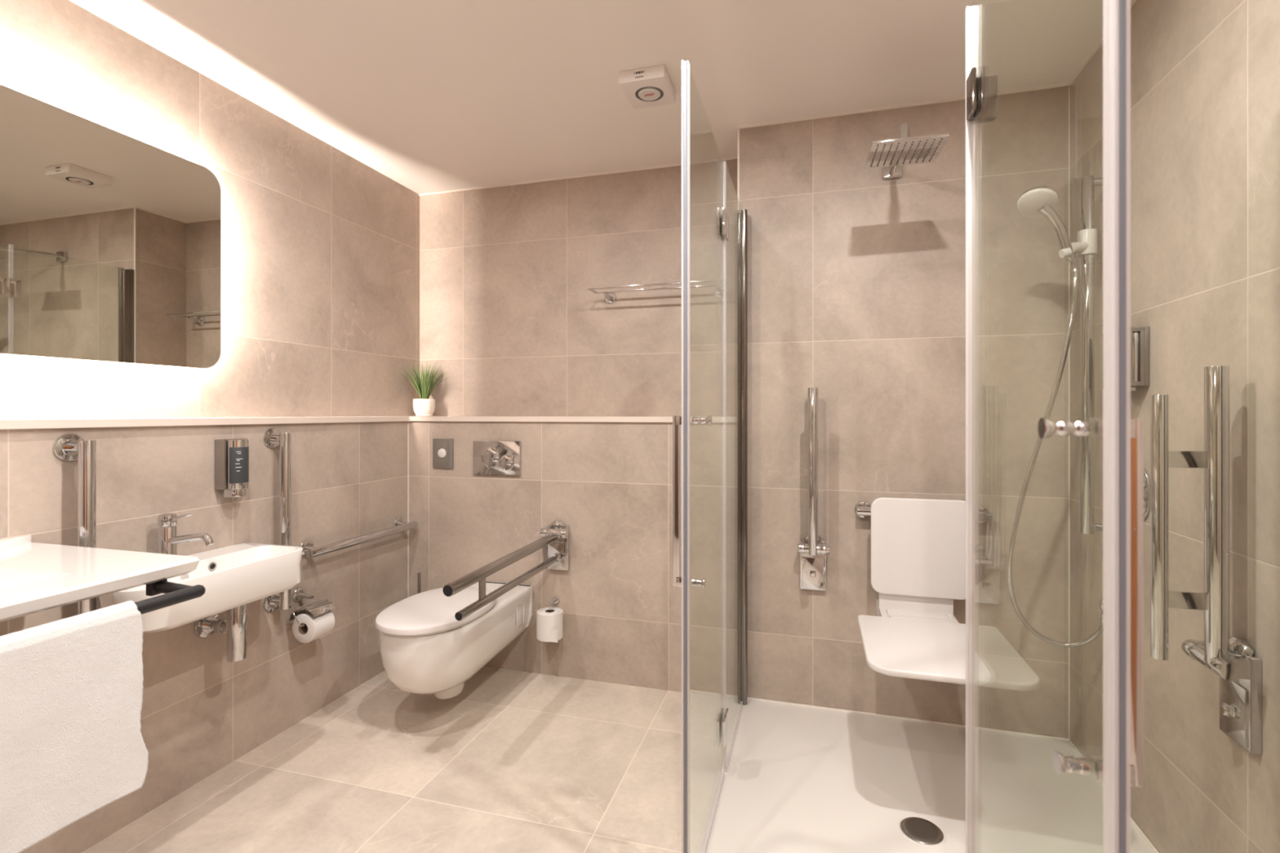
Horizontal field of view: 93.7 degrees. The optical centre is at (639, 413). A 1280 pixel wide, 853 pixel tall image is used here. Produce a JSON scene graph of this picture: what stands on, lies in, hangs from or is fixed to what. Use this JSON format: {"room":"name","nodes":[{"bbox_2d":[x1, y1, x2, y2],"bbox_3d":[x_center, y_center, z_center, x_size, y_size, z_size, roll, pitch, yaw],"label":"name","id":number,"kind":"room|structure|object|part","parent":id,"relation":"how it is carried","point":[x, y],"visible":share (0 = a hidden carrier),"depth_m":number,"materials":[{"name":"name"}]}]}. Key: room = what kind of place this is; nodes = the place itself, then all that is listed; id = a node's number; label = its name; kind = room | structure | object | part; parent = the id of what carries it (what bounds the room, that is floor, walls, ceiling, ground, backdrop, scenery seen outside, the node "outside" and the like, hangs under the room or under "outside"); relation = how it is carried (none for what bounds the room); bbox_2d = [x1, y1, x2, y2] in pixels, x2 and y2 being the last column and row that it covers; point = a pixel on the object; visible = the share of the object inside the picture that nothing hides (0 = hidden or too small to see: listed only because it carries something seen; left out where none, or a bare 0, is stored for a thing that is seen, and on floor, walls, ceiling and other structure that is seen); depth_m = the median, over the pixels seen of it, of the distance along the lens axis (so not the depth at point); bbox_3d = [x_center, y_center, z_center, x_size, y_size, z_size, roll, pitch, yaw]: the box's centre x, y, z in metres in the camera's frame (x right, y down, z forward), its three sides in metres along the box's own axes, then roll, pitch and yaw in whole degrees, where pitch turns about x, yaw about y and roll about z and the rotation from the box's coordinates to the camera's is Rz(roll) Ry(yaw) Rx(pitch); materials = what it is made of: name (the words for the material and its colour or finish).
{"room":"accessible bathroom","nodes":[
{"label":"accessible bathroom","id":0,"kind":"room"},
{"bbox_2d":[0,0,419,852],"bbox_3d":[-1.747,0.002,1.322,0.251,2.397,4.274,0,0,16],"label":"wall","id":1,"kind":"structure","parent":0,"point":[320,247],"depth_m":2.19,"materials":[{"name":"tile"}]},
{"bbox_2d":[53,433,96,614],"bbox_3d":[-1.494,0.394,1.600,0.080,0.677,0.074,0,0,16],"label":"grab rail","id":2,"kind":"object","parent":1,"relation":"attached to","point":[68,446],"visible":0.42,"depth_m":1.58,"materials":[{"name":"silver metal"}]},
{"bbox_2d":[0,534,205,622],"bbox_3d":[-1.387,0.378,0.952,0.644,0.138,1.022,0,0,16],"label":"countertop","id":3,"kind":"structure","parent":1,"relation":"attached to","point":[35,577],"depth_m":1.26,"materials":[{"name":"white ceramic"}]},
{"bbox_2d":[0,600,148,852],"bbox_3d":[-1.094,0.548,0.857,0.092,0.359,0.687,0,0,16],"label":"bath towel","id":4,"kind":"object","parent":3,"relation":"hanging from","point":[73,746],"visible":1,"depth_m":1.06,"materials":[{"name":"white fabric"}]},
{"bbox_2d":[0,84,221,368],"bbox_3d":[-1.742,-0.507,1.370,0.034,0.702,1.628,0,0,16],"label":"wall mirror","id":5,"kind":"object","parent":1,"relation":"attached to","point":[110,240],"visible":1,"depth_m":1.79,"materials":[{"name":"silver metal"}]},
{"bbox_2d":[97,542,302,634],"bbox_3d":[-1.329,0.520,1.811,0.280,0.132,0.545,0,0,16],"label":"basin","id":6,"kind":"object","parent":1,"relation":"attached to","point":[232,576],"visible":0.73,"depth_m":1.80,"materials":[{"name":"white ceramic"}]},
{"bbox_2d":[157,512,214,555],"bbox_3d":[-1.343,0.376,1.776,0.205,0.156,0.054,0,0,16],"label":"mixer tap","id":7,"kind":"object","parent":6,"relation":"on","point":[168,540],"visible":0.91,"depth_m":1.78,"materials":[{"name":"silver metal"}]},
{"bbox_3d":[-1.416,0.318,1.797,0.046,0.036,0.046,0,0,16],"label":"lever","id":8,"kind":"part","parent":7,"relation":"part of","materials":[{"name":"silver metal"}]},
{"bbox_3d":[-1.371,0.312,1.784,0.083,0.028,0.018,0,0,16],"label":"lever arm","id":9,"kind":"part","parent":7,"relation":"part of","materials":[{"name":"silver metal"}]},
{"bbox_3d":[-1.326,0.372,1.772,0.169,0.042,0.023,0,0,16],"label":"spout","id":10,"kind":"part","parent":7,"relation":"part of","materials":[{"name":"silver metal"}]},
{"bbox_2d":[194,604,246,662],"bbox_3d":[-1.352,0.691,1.954,0.156,0.208,0.084,0,0,16],"label":"trap","id":11,"kind":"object","parent":6,"relation":"attached to","point":[234,625],"visible":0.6,"depth_m":1.93,"materials":[{"name":"silver metal"}]},
{"bbox_2d":[0,416,408,429],"bbox_3d":[-1.734,0.028,1.159,0.165,0.024,3.766,0,0,16],"label":"ledge","id":12,"kind":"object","parent":1,"relation":"attached to","point":[9,424],"depth_m":1.86,"materials":[{"name":"stone"}]},
{"bbox_2d":[214,438,248,497],"bbox_3d":[-1.369,0.185,2.031,0.081,0.194,0.086,0,0,16],"label":"soap dispenser","id":13,"kind":"object","parent":1,"relation":"attached to","point":[231,455],"visible":1,"depth_m":2.00,"materials":[{"name":"metal"}]},
{"bbox_2d":[235,451,241,467],"bbox_3d":[-1.339,0.161,2.005,0.002,0.066,0.021,0,0,45],"label":"print","id":14,"kind":"object","parent":13,"relation":"attached to","point":[237,454],"depth_m":2.00},
{"bbox_2d":[262,427,291,612],"bbox_3d":[-1.320,0.394,2.204,0.080,0.677,0.074,0,0,16],"label":"grab rail","id":15,"kind":"object","parent":1,"relation":"attached to","point":[273,437],"visible":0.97,"depth_m":2.19,"materials":[{"name":"silver metal"}]},
{"bbox_2d":[288,586,335,626],"bbox_3d":[-1.263,0.737,2.291,0.142,0.122,0.117,0,0,16],"label":"paper holder","id":16,"kind":"object","parent":1,"relation":"attached to","point":[316,608],"visible":0.94,"depth_m":2.29,"materials":[{"name":"silver metal"}]},
{"bbox_3d":[-1.266,0.767,2.288,0.053,0.062,0.109,0,0,16],"label":"roll arm","id":17,"kind":"part","parent":16,"relation":"part of","materials":[{"name":"silver metal"}]},
{"bbox_2d":[292,610,334,643],"bbox_3d":[-1.245,0.806,2.289,0.109,0.109,0.098,0,0,16],"label":"toilet roll","id":18,"kind":"object","parent":16,"relation":"in","point":[317,627],"visible":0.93,"depth_m":2.25,"materials":[{"name":"white paper"}]},
{"bbox_2d":[299,516,417,558],"bbox_3d":[-1.202,0.532,2.614,0.079,0.068,0.634,0,0,16],"label":"grab rail","id":19,"kind":"object","parent":1,"relation":"attached to","point":[309,551],"visible":0.97,"depth_m":2.51,"materials":[{"name":"silver metal"}]},
{"bbox_2d":[418,0,1136,195],"bbox_3d":[-0.346,-1.193,0.919,2.966,0.008,4.074,0,0,16],"label":"trim","id":20,"kind":"structure","parent":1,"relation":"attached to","point":[1132,2],"depth_m":2.42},
{"bbox_2d":[81,666,738,852],"bbox_3d":[-0.346,1.250,0.919,3.166,0.100,4.274,0,0,16],"label":"floor","id":21,"kind":"structure","parent":0,"point":[514,762],"depth_m":1.97,"materials":[{"name":"tile"}]},
{"bbox_2d":[417,573,421,593],"bbox_3d":[-1.051,0.980,2.855,0.100,0.440,0.100,0,0,16],"label":"toilet brush","id":22,"kind":"object","parent":21,"relation":"on","point":[419,575],"visible":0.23,"depth_m":2.85,"materials":[{"name":"silver metal"}]},
{"bbox_2d":[706,697,1159,852],"bbox_3d":[0.826,1.191,1.777,1.187,0.017,1.182,0,0,16],"label":"shower tray","id":23,"kind":"object","parent":21,"relation":"on","point":[798,778],"visible":0.97,"depth_m":1.89,"materials":[{"name":"white ceramic"}]},
{"bbox_2d":[672,59,728,852],"bbox_3d":[0.196,0.179,1.709,0.096,2.018,0.633,0,0,16],"label":"shower door","id":24,"kind":"structure","parent":23,"relation":"on","point":[683,581],"depth_m":1.41,"materials":[{"name":"clear glass"}]},
{"bbox_3d":[0.102,0.216,1.480,0.042,0.421,0.018,0,0,16],"label":"handle","id":25,"kind":"part","parent":24,"relation":"part of","materials":[{"name":"silver metal"}]},
{"bbox_2d":[723,208,747,772],"bbox_3d":[0.355,0.179,2.239,0.042,2.018,0.556,0,0,16],"label":"screen","id":26,"kind":"object","parent":23,"relation":"on","point":[742,217],"visible":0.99,"depth_m":2.44,"materials":[{"name":"silver glass"}]},
{"bbox_2d":[965,4,978,852],"bbox_3d":[0.954,0.179,1.149,0.594,2.018,0.036,0,0,16],"label":"shower door edge","id":27,"kind":"object","parent":23,"relation":"on","point":[971,12],"visible":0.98,"depth_m":1.22,"materials":[{"name":"silver glass"}]},
{"bbox_2d":[966,0,1143,852],"bbox_3d":[0.595,0.179,0.934,0.100,2.018,0.635,0,0,16],"label":"shower door","id":28,"kind":"structure","parent":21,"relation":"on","point":[1120,767],"depth_m":0.64,"materials":[{"name":"clear glass"}]},
{"bbox_3d":[0.554,0.216,0.696,0.048,0.421,0.018,0,0,16],"label":"handle","id":29,"kind":"part","parent":28,"relation":"part of","materials":[{"name":"silver metal"}]},
{"bbox_2d":[70,0,1131,194],"bbox_3d":[-0.346,-1.247,0.919,3.166,0.100,4.274,0,0,16],"label":"ceiling","id":30,"kind":"structure","parent":0,"point":[429,95],"depth_m":2.05,"materials":[{"name":"white paint"}]},
{"bbox_2d":[618,64,675,109],"bbox_3d":[0.029,-1.173,2.169,0.165,0.047,0.186,0,0,16],"label":"ceiling vent","id":31,"kind":"object","parent":30,"relation":"in","point":[648,86],"visible":1,"depth_m":2.13,"materials":[{"name":"white plastic"}]},
{"bbox_2d":[634,70,644,78],"bbox_3d":[-0.002,-1.176,2.082,0.036,0.022,0.002,0,0,16],"label":"print","id":32,"kind":"object","parent":31,"relation":"attached to","point":[637,73],"depth_m":2.08},
{"bbox_2d":[408,86,1068,738],"bbox_3d":[0.191,0.002,2.782,3.166,2.397,0.396,0,0,16],"label":"wall","id":33,"kind":"structure","parent":0,"point":[856,277],"depth_m":2.48,"materials":[{"name":"tile"}]},
{"bbox_2d":[432,438,453,468],"bbox_3d":[-0.953,0.194,2.895,0.110,0.142,0.018,0,0,16],"label":"wall switch","id":34,"kind":"object","parent":33,"relation":"attached to","point":[442,448],"visible":1,"depth_m":2.89,"materials":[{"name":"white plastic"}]},
{"bbox_2d":[375,581,533,699],"bbox_3d":[-0.768,0.945,2.469,0.374,0.387,0.736,0,0,16],"label":"toilet","id":35,"kind":"object","parent":33,"relation":"attached to","point":[424,650],"visible":0.85,"depth_m":2.25,"materials":[{"name":"white ceramic"}]},
{"bbox_3d":[-0.798,0.768,2.365,0.374,0.034,0.520,0,0,16],"label":"lid","id":36,"kind":"part","parent":35,"relation":"part of","materials":[{"name":"white plastic"}]},
{"bbox_3d":[-0.797,0.790,2.368,0.358,0.010,0.494,0,0,16],"label":"seat","id":37,"kind":"part","parent":35,"relation":"part of","materials":[{"name":"white plastic"}]},
{"bbox_2d":[434,682,464,699],"bbox_3d":[-0.776,1.083,2.441,0.120,0.110,0.150,0,0,16],"label":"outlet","id":38,"kind":"object","parent":35,"relation":"attached to","point":[451,693],"depth_m":2.39,"materials":[{"name":"white ceramic"}]},
{"bbox_2d":[473,440,520,475],"bbox_3d":[-0.672,0.210,2.817,0.246,0.162,0.015,0,0,16],"label":"flush plate","id":39,"kind":"object","parent":33,"relation":"attached to","point":[490,457],"visible":1,"depth_m":2.81,"materials":[{"name":"silver metal"}]},
{"bbox_2d":[442,520,569,621],"bbox_3d":[-0.485,0.598,2.318,0.120,0.224,0.876,0,0,16],"label":"support rail","id":40,"kind":"object","parent":33,"relation":"attached to","point":[554,541],"visible":1,"depth_m":2.33,"materials":[{"name":"silver metal"}]},
{"bbox_3d":[-0.376,0.645,2.705,0.024,0.024,0.018,0,0,16],"label":"tension knob","id":41,"kind":"part","parent":40,"relation":"part of","materials":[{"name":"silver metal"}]},
{"bbox_3d":[-0.369,0.610,2.726,0.100,0.200,0.020,0,0,16],"label":"wall plate","id":42,"kind":"part","parent":40,"relation":"part of","materials":[{"name":"silver metal"}]},
{"bbox_2d":[548,596,559,612],"bbox_3d":[-0.397,0.922,2.695,0.060,0.168,0.096,0,0,16],"label":"holder","id":43,"kind":"object","parent":33,"relation":"attached to","point":[555,600],"visible":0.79,"depth_m":2.73,"materials":[{"name":"silver metal"}]},
{"bbox_2d":[536,607,563,642],"bbox_3d":[-0.400,0.942,2.678,0.120,0.118,0.116,0,0,16],"label":"toilet roll","id":44,"kind":"object","parent":43,"relation":"on","point":[549,625],"visible":0.99,"depth_m":2.63,"materials":[{"name":"white paper"}]},
{"bbox_2d":[408,416,737,422],"bbox_3d":[-0.400,0.028,2.894,1.768,0.024,0.308,0,0,16],"label":"trim","id":45,"kind":"structure","parent":33,"relation":"attached to","point":[477,419],"depth_m":2.72,"materials":[{"name":"stone"}]},
{"bbox_2d":[401,361,452,416],"bbox_3d":[-1.112,-0.139,3.130,0.262,0.308,0.243,0,0,16],"label":"potted plant","id":46,"kind":"object","parent":45,"relation":"on","point":[423,406],"visible":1,"depth_m":3.12,"materials":[{"name":"green plant"}]},
{"bbox_3d":[-1.133,-0.029,3.152,0.111,0.089,0.111,0,0,16],"label":"pot","id":47,"kind":"part","parent":46,"relation":"part of","materials":[{"name":"white ceramic"}]},
{"bbox_2d":[586,279,728,303],"bbox_3d":[0.086,-0.573,2.823,0.651,0.060,0.174,0,0,16],"label":"towel rack","id":48,"kind":"object","parent":33,"relation":"attached to","point":[720,291],"visible":1,"depth_m":2.81,"materials":[{"name":"silver metal"}]},
{"bbox_2d":[408,85,1069,738],"bbox_3d":[0.209,0.004,2.571,2.815,2.392,0.006,0,0,16],"label":"trim","id":49,"kind":"structure","parent":33,"relation":"attached to","point":[738,130],"depth_m":2.18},
{"bbox_2d":[797,387,829,591],"bbox_3d":[0.677,0.305,2.342,0.120,0.810,0.186,0,0,16],"label":"support rail","id":50,"kind":"object","parent":33,"relation":"attached to","point":[813,550],"visible":1,"depth_m":2.35,"materials":[{"name":"silver metal"}]},
{"bbox_3d":[0.697,0.610,2.419,0.100,0.200,0.020,0,0,16],"label":"wall plate","id":51,"kind":"part","parent":50,"relation":"part of","materials":[{"name":"silver metal"}]},
{"bbox_3d":[0.691,0.645,2.397,0.024,0.024,0.018,0,0,16],"label":"tension knob","id":52,"kind":"part","parent":50,"relation":"part of","materials":[{"name":"silver metal"}]},
{"bbox_2d":[864,122,950,179],"bbox_3d":[0.900,-0.908,2.095,0.229,0.140,0.531,0,0,16],"label":"shower","id":53,"kind":"object","parent":33,"relation":"attached to","point":[889,154],"visible":1,"depth_m":1.93,"materials":[{"name":"silver metal"}]},
{"bbox_3d":[0.982,-0.947,2.339,0.072,0.062,0.016,0,0,16],"label":"wall plate","id":54,"kind":"part","parent":53,"relation":"part of","materials":[{"name":"silver metal"}]},
{"bbox_3d":[0.919,-0.928,2.137,0.023,0.061,0.418,0,0,18],"label":"arm","id":55,"kind":"part","parent":53,"relation":"part of","materials":[{"name":"silver metal"}]},
{"bbox_3d":[0.855,-0.845,1.939,0.229,0.009,0.207,0,0,16],"label":"head plate","id":56,"kind":"part","parent":53,"relation":"part of","materials":[{"name":"silver metal"}]},
{"bbox_2d":[854,497,1039,691],"bbox_3d":[0.975,0.557,1.963,0.487,0.486,0.742,0,0,16],"label":"shower seat","id":57,"kind":"object","parent":33,"relation":"attached to","point":[918,545],"visible":0.84,"depth_m":2.16,"materials":[{"name":"white plastic"}]},
{"bbox_3d":[1.029,0.492,2.196,0.345,0.357,0.018,0,0,16],"label":"backrest","id":58,"kind":"part","parent":57,"relation":"part of","materials":[{"name":"white plastic"}]},
{"bbox_3d":[1.071,0.382,2.277,0.467,0.035,0.035,0,0,16],"label":"mount rail","id":59,"kind":"part","parent":57,"relation":"part of","materials":[{"name":"silver metal"}]},
{"bbox_3d":[0.912,0.719,1.835,0.436,0.020,0.462,0,0,16],"label":"seat","id":60,"kind":"part","parent":57,"relation":"part of","materials":[{"name":"white plastic"}]},
{"bbox_2d":[1069,0,1279,852],"bbox_3d":[1.072,0.002,0.304,0.100,2.397,3.878,0,0,16],"label":"wall","id":61,"kind":"structure","parent":0,"point":[1205,74],"depth_m":1.46,"materials":[{"name":"tile"}]},
{"bbox_2d":[1007,186,1102,647],"bbox_3d":[1.313,0.034,1.882,0.260,1.451,0.195,0,0,16],"label":"shower","id":62,"kind":"object","parent":61,"relation":"attached to","point":[1037,200],"visible":0.94,"depth_m":1.87,"materials":[{"name":"white plastic"}]},
{"bbox_3d":[1.266,-0.583,1.851,0.180,0.216,0.100,0,0,8],"label":"handle","id":63,"kind":"part","parent":62,"relation":"part of","materials":[{"name":"silver metal"}]},
{"bbox_2d":[1058,175,1102,534],"bbox_3d":[1.395,-0.183,1.880,0.164,1.151,0.072,0,0,7],"label":"shower riser","id":64,"kind":"object","parent":61,"relation":"attached to","point":[1086,246],"visible":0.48,"depth_m":1.88,"materials":[{"name":"silver metal"}]},
{"bbox_2d":[1099,598,1102,609],"bbox_3d":[1.437,0.577,1.839,0.047,0.056,0.056,0,0,16],"label":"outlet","id":65,"kind":"object","parent":61,"relation":"attached to","point":[1101,600],"visible":0.07,"depth_m":1.84,"materials":[{"name":"silver metal"}]},
{"bbox_2d":[1130,326,1149,391],"bbox_3d":[1.403,-0.151,1.741,0.058,0.178,0.153,0,0,16],"label":"soap dispenser","id":66,"kind":"object","parent":61,"relation":"attached to","point":[1140,335],"visible":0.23,"depth_m":1.67,"materials":[{"name":"metal"}]},
{"bbox_2d":[1143,467,1150,519],"bbox_3d":[1.395,0.227,1.716,0.060,0.156,0.116,0,0,16],"label":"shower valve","id":67,"kind":"object","parent":61,"relation":"attached to","point":[1146,479],"visible":0.08,"depth_m":1.67,"materials":[{"name":"silver metal"}]},
{"bbox_2d":[1150,365,1262,754],"bbox_3d":[1.217,0.305,1.311,0.186,0.810,0.137,0,0,16],"label":"support rail","id":68,"kind":"object","parent":61,"relation":"attached to","point":[1232,659],"visible":1,"depth_m":1.28,"materials":[{"name":"silver metal"}]},
{"bbox_3d":[1.273,0.645,1.301,0.018,0.024,0.024,0,0,16],"label":"tension knob","id":69,"kind":"part","parent":68,"relation":"part of","materials":[{"name":"silver metal"}]},
{"bbox_3d":[1.295,0.610,1.295,0.020,0.200,0.100,0,0,16],"label":"wall plate","id":70,"kind":"part","parent":68,"relation":"part of","materials":[{"name":"silver metal"}]}
]}

